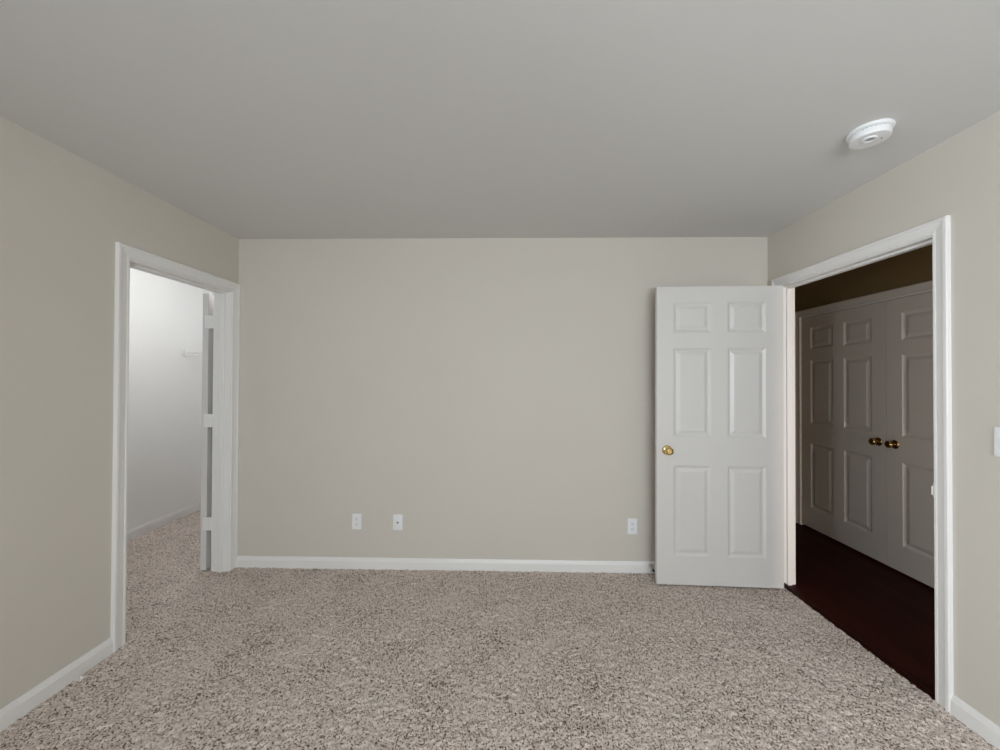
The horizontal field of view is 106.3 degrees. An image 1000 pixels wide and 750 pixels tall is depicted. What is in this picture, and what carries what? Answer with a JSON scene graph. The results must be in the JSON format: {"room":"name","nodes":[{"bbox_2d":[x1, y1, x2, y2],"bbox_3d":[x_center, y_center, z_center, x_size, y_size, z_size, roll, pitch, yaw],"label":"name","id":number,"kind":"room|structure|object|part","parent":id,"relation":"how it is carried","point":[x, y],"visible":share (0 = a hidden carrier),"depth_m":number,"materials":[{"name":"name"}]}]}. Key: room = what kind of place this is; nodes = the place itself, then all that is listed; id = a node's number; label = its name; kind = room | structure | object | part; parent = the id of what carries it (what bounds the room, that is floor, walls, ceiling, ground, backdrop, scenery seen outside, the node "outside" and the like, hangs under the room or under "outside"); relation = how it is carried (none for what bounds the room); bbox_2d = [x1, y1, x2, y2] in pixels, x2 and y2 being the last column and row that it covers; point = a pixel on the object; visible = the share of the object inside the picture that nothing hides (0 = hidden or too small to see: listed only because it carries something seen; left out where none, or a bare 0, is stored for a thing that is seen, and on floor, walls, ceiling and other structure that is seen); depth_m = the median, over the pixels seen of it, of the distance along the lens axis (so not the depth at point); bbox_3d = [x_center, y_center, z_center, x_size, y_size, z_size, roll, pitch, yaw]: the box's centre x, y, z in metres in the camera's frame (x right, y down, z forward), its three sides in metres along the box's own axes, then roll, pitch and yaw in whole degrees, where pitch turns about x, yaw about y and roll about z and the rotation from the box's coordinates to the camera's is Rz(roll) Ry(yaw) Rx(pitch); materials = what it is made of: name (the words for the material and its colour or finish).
{"room":"empty bedroom","nodes":[
{"label":"empty bedroom","id":0,"kind":"room"},
{"bbox_2d":[0,116,238,708],"bbox_3d":[-2.064,0.205,0.981,0.125,2.480,6.480,0,0,1],"label":"wall","id":1,"kind":"structure","parent":0,"point":[63,215],"depth_m":1.69,"materials":[{"name":"beige paint"}]},
{"bbox_2d":[0,637,112,731],"bbox_3d":[-2.021,1.367,-0.129,0.014,0.096,4.082,0,0,1],"label":"baseboard","id":2,"kind":"structure","parent":1,"relation":"attached to","point":[19,707],"depth_m":1.66,"materials":[{"name":"white paint"}]},
{"bbox_2d":[110,242,239,652],"bbox_3d":[-2.036,0.382,2.362,0.160,2.129,0.883,0,0,1],"label":"door frame","id":3,"kind":"structure","parent":1,"relation":"attached to","point":[124,253],"depth_m":2.59,"materials":[{"name":"white paint"}]},
{"bbox_2d":[200,293,213,569],"bbox_3d":[-2.172,0.414,3.102,0.104,2.013,0.753,0,0,-6],"label":"door","id":4,"kind":"structure","parent":1,"relation":"in","point":[208,299],"depth_m":2.74,"materials":[{"name":"white paint"}]},
{"bbox_2d":[127,268,210,529],"bbox_3d":[-3.284,0.213,2.556,0.100,2.480,3.380,0,0,1],"label":"wall","id":5,"kind":"structure","parent":0,"point":[166,315],"depth_m":3.58,"materials":[{"name":"white paint"}]},
{"bbox_2d":[127,501,200,540],"bbox_3d":[-3.232,1.386,2.545,0.014,0.096,3.180,0,0,1],"label":"baseboard","id":6,"kind":"structure","parent":5,"relation":"attached to","point":[141,529],"depth_m":3.56,"materials":[{"name":"white paint"}]},
{"bbox_2d":[0,509,998,749],"bbox_3d":[-0.137,1.440,0.935,6.332,0.063,6.329,0,0,1],"label":"floor","id":7,"kind":"structure","parent":0,"point":[239,658],"depth_m":1.85,"materials":[{"name":"beige carpet"}]},
{"bbox_2d":[75,676,85,681],"bbox_3d":[-1.920,1.391,1.718,0.032,0.023,0.033,0,-1,-27],"label":"paper scrap","id":8,"kind":"object","parent":7,"relation":"on","point":[80,678],"visible":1,"depth_m":1.72,"materials":[{"name":"white paper"}]},
{"bbox_2d":[784,583,934,699],"bbox_3d":[1.939,1.432,2.118,0.046,0.018,0.932,0,0,1],"label":"threshold","id":9,"kind":"object","parent":7,"relation":"on","point":[838,625],"visible":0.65,"depth_m":1.97,"materials":[{"name":"brown wood"}]},
{"bbox_2d":[0,0,999,238],"bbox_3d":[-0.063,-1.074,0.304,4.019,0.080,5.188,0,0,1],"label":"ceiling","id":10,"kind":"structure","parent":0,"point":[252,119],"depth_m":1.41,"materials":[{"name":"paint"}]},
{"bbox_2d":[845,118,895,149],"bbox_3d":[1.539,-0.993,1.560,0.149,0.048,0.149,0,0,1],"label":"smoke detector","id":11,"kind":"object","parent":10,"relation":"attached to","point":[872,133],"visible":1,"depth_m":1.53,"materials":[{"name":"white plastic"}]},
{"bbox_2d":[238,237,767,560],"bbox_3d":[-0.009,0.228,2.824,3.909,2.480,0.125,0,0,1],"label":"wall","id":12,"kind":"structure","parent":0,"point":[496,396],"depth_m":2.77,"materials":[{"name":"beige paint"}]},
{"bbox_2d":[352,513,361,528],"bbox_3d":[-1.059,1.083,2.772,0.070,0.114,0.008,0,0,1],"label":"wall outlet","id":13,"kind":"object","parent":12,"relation":"attached to","point":[356,518],"visible":1,"depth_m":2.77,"materials":[{"name":"white plastic"}]},
{"bbox_2d":[393,514,402,529],"bbox_3d":[-0.753,1.087,2.762,0.070,0.114,0.015,0,0,1],"label":"cable jack","id":14,"kind":"object","parent":12,"relation":"attached to","point":[397,518],"visible":1,"depth_m":2.76,"materials":[{"name":"white plastic"}]},
{"bbox_2d":[237,556,654,573],"bbox_3d":[-0.014,1.399,2.745,3.908,0.096,0.014,0,0,1],"label":"baseboard","id":15,"kind":"structure","parent":12,"relation":"attached to","point":[376,563],"depth_m":2.75,"materials":[{"name":"white paint"}]},
{"bbox_2d":[627,518,636,533],"bbox_3d":[0.964,1.102,2.730,0.070,0.114,0.008,0,0,1],"label":"wall outlet","id":16,"kind":"object","parent":12,"relation":"attached to","point":[631,522],"visible":1,"depth_m":2.73,"materials":[{"name":"white plastic"}]},
{"bbox_2d":[795,244,932,311],"bbox_3d":[2.957,0.227,1.438,0.125,2.480,5.000,0,0,1],"label":"wall","id":17,"kind":"structure","parent":0,"point":[912,267],"depth_m":2.97,"materials":[{"name":"beige paint"}]},
{"bbox_2d":[801,301,886,564],"bbox_3d":[2.919,0.440,3.247,0.096,1.997,0.819,0,0,1],"label":"door","id":18,"kind":"structure","parent":17,"relation":"in","point":[844,396],"depth_m":3.18,"materials":[{"name":"beige paint"}]},
{"bbox_3d":[2.888,0.514,2.898,0.050,0.054,0.054,0,0,1],"label":"knob","id":19,"kind":"part","parent":18,"relation":"part of","materials":[{"name":"gold metal"}]},
{"bbox_2d":[795,280,932,524],"bbox_3d":[2.976,0.418,2.834,0.142,2.103,1.781,0,0,1],"label":"door frame","id":20,"kind":"structure","parent":17,"relation":"attached to","point":[924,286],"depth_m":3.65,"materials":[{"name":"beige paint"}]},
{"bbox_2d":[884,291,933,587],"bbox_3d":[2.902,0.433,2.426,0.096,1.997,0.819,0,0,1],"label":"door","id":21,"kind":"structure","parent":17,"relation":"in","point":[909,444],"depth_m":2.67,"materials":[{"name":"beige paint"}]},
{"bbox_3d":[2.886,0.513,2.775,0.050,0.054,0.054,0,0,1],"label":"knob","id":22,"kind":"part","parent":21,"relation":"part of","materials":[{"name":"gold metal"}]},
{"bbox_2d":[767,111,999,726],"bbox_3d":[1.953,0.218,0.808,0.095,2.480,6.300,0,0,1],"label":"wall","id":23,"kind":"structure","parent":0,"point":[958,177],"depth_m":1.54,"materials":[{"name":"beige paint"}]},
{"bbox_2d":[655,286,783,587],"bbox_3d":[1.491,0.411,2.557,0.858,2.028,0.156,0,0,3],"label":"door","id":24,"kind":"structure","parent":23,"relation":"in","point":[719,404],"depth_m":2.54,"materials":[{"name":"white paint"}]},
{"bbox_3d":[1.137,0.512,2.523,0.054,0.054,0.050,0,0,3],"label":"knob","id":25,"kind":"part","parent":24,"relation":"part of","materials":[{"name":"gold metal"}]},
{"bbox_2d":[771,215,953,712],"bbox_3d":[1.979,0.390,2.126,0.130,2.138,1.068,0,0,1],"label":"door frame","id":26,"kind":"structure","parent":23,"relation":"attached to","point":[939,229],"depth_m":1.64,"materials":[{"name":"white paint"}]},
{"bbox_3d":[1.934,0.510,1.659,0.044,0.060,0.003,0,0,4],"label":"strike plate","id":27,"kind":"part","parent":26,"relation":"part of","materials":[{"name":"white paint"}]},
{"bbox_2d":[950,694,999,749],"bbox_3d":[1.871,1.380,-0.333,0.014,0.096,3.835,0,0,1],"label":"baseboard","id":28,"kind":"structure","parent":23,"relation":"attached to","point":[978,723],"depth_m":1.50,"materials":[{"name":"white paint"}]},
{"bbox_2d":[994,427,999,456],"bbox_3d":[1.908,0.257,1.419,0.018,0.114,0.070,0,0,1],"label":"light switch","id":29,"kind":"object","parent":23,"relation":"attached to","point":[996,429],"visible":1,"depth_m":1.44,"materials":[{"name":"white plastic"}]},
{"bbox_3d":[-2.631,0.230,4.183,1.140,2.480,0.100,0,0,1],"label":"wall","id":30,"kind":"structure","parent":0,"visible":0},
{"bbox_2d":[183,350,201,355],"bbox_3d":[-2.634,-0.216,3.956,1.139,0.060,0.345,0,0,1],"label":"wire shelf","id":31,"kind":"object","parent":30,"relation":"attached to","point":[185,353],"visible":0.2,"depth_m":3.82,"materials":[{"name":"white metal"}]}
]}

